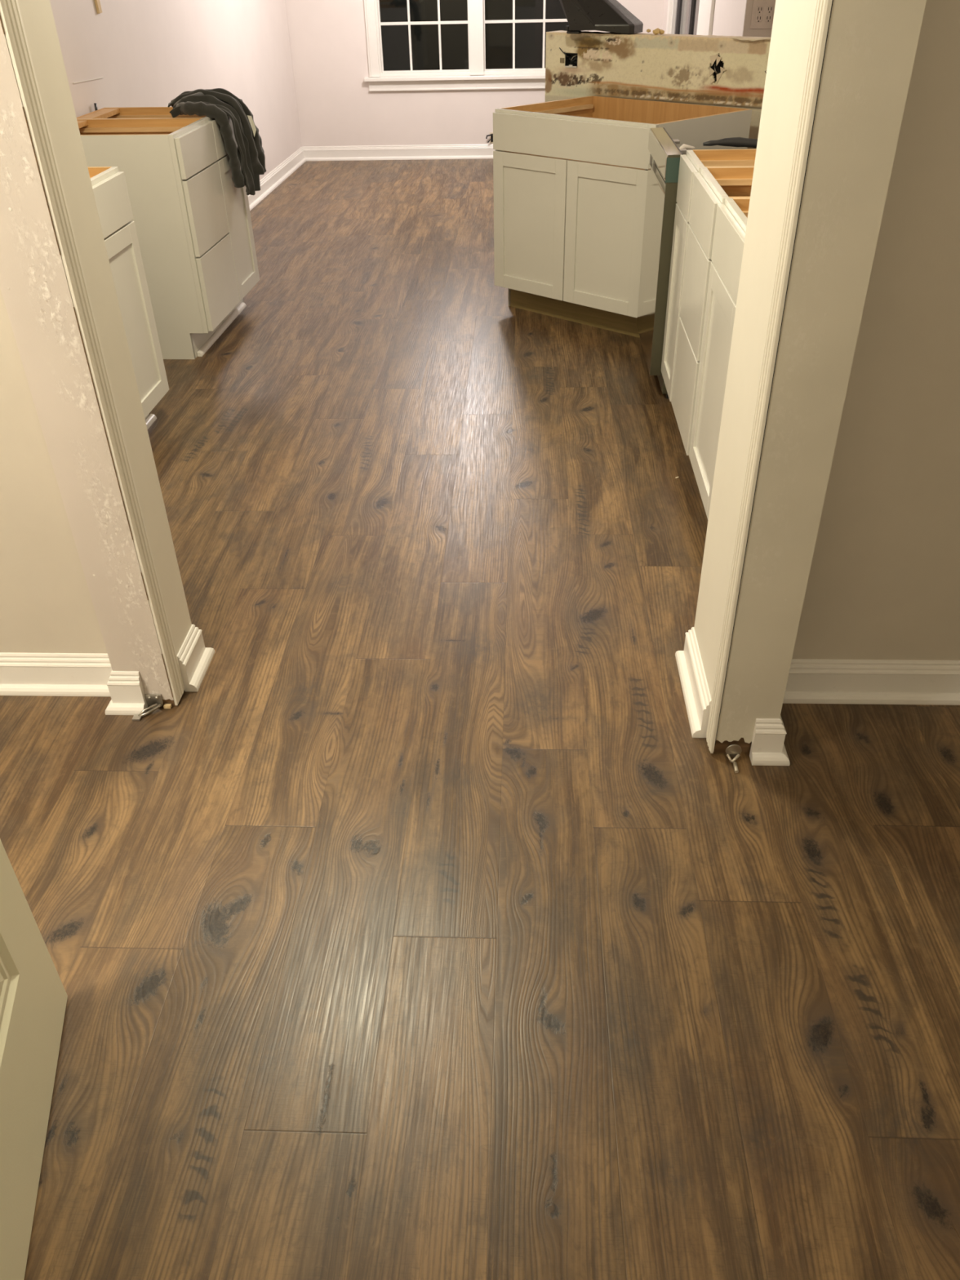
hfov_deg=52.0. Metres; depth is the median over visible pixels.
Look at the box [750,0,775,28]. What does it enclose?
wall plate
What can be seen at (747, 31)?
wall
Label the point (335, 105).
wall
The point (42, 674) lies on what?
baseboard
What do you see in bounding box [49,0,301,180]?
wall
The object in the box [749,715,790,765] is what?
trim
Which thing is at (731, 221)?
base cabinet
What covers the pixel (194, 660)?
baseboard
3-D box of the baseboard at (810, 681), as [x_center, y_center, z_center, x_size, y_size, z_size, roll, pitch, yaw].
[1.343,0.100,2.239,1.404,0.105,0.031,0,35,2]
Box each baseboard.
[0,652,112,696]
[177,624,215,691]
[248,146,306,210]
[302,143,495,160]
[675,626,711,737]
[782,658,959,705]
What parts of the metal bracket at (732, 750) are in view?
arm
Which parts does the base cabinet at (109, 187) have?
frame, drawer, door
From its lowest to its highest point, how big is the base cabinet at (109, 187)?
0.876 m
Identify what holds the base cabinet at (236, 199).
on the floor
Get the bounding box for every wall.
[0,0,959,660]
[0,21,173,700]
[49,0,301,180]
[284,0,663,146]
[662,0,746,35]
[715,0,926,743]
[742,0,772,36]
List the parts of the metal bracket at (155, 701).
arm, plate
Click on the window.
(429, 39)
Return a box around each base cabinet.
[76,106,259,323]
[87,166,168,419]
[493,95,751,337]
[661,148,756,401]
[671,166,754,455]
[688,197,750,519]
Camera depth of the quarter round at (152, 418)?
3.70 m
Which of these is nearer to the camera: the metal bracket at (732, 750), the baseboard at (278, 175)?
the metal bracket at (732, 750)
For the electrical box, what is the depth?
4.67 m
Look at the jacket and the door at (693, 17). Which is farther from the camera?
the door at (693, 17)
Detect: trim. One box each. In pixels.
[0,0,191,705]
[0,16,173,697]
[73,76,103,83]
[105,670,148,715]
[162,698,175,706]
[693,0,816,753]
[706,0,832,751]
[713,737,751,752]
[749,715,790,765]
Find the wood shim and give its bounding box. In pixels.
[93,0,102,13]
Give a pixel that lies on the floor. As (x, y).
(431, 935)
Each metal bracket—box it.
[132,693,171,720]
[725,743,742,773]
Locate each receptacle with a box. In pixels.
[755,6,763,22]
[764,6,773,22]
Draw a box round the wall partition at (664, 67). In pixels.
[545,30,770,148]
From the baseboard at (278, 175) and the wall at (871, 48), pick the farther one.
the baseboard at (278, 175)
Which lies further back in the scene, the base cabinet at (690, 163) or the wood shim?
the wood shim
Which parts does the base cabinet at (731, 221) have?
door, drawer, frame, panel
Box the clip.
[679,143,694,150]
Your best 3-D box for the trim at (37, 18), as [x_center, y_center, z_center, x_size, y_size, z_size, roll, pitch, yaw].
[-0.729,-0.740,1.796,0.006,2.056,0.188,0,35,2]
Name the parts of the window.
sash, pane, sill, frame, sash, pane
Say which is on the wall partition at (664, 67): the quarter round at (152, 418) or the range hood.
the range hood
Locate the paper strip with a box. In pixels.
[732,35,770,41]
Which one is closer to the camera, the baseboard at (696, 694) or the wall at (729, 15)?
the baseboard at (696, 694)
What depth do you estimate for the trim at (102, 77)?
4.35 m
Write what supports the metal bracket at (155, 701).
on the floor
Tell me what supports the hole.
attached to the wall partition at (664, 67)
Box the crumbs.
[646,27,664,35]
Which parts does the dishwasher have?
door, control panel, foam strip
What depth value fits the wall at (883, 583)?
1.99 m
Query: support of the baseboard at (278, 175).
attached to the wall at (147, 53)
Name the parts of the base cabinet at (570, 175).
door, panel, frame, door, panel, panel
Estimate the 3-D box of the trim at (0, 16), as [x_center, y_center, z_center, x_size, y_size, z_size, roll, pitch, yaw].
[-0.735,-0.670,1.727,0.001,1.970,0.001,0,35,2]
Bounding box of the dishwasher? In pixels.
[636,127,757,398]
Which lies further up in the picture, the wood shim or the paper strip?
the wood shim
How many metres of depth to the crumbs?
4.39 m
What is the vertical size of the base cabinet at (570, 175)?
0.862 m
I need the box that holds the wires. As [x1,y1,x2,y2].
[485,132,493,143]
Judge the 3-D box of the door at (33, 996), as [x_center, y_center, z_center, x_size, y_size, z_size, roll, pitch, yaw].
[-0.657,-0.004,0.779,0.035,2.020,0.760,-8,36,-9]
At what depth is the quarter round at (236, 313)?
4.55 m
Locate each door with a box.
[0,839,67,1279]
[666,0,715,35]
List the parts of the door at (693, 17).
frame, sash, pane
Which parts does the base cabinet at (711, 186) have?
drawer, drawer, drawer, frame, panel, panel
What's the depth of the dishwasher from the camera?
3.61 m
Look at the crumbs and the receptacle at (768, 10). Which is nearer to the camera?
the crumbs
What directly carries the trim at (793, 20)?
attached to the wall at (871, 48)
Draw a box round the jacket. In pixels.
[167,88,266,195]
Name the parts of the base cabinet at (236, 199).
panel, panel, frame, drawer, door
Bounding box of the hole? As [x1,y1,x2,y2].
[709,54,726,84]
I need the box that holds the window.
[364,0,587,91]
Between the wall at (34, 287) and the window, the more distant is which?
the window
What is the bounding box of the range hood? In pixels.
[559,0,643,34]
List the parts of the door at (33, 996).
panel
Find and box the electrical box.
[559,47,577,67]
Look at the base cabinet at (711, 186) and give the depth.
3.02 m
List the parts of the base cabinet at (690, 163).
door, drawer, frame, panel, panel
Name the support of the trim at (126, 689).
attached to the wall at (34, 287)
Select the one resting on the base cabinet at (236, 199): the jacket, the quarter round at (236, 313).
the jacket
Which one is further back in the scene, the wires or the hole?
the wires
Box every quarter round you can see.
[145,413,156,429]
[196,302,246,356]
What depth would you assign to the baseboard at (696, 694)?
2.26 m
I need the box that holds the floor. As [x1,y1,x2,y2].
[0,158,959,1279]
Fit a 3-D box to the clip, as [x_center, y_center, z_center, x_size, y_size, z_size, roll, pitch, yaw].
[0.718,-1.714,3.428,0.056,0.026,0.082,8,36,13]

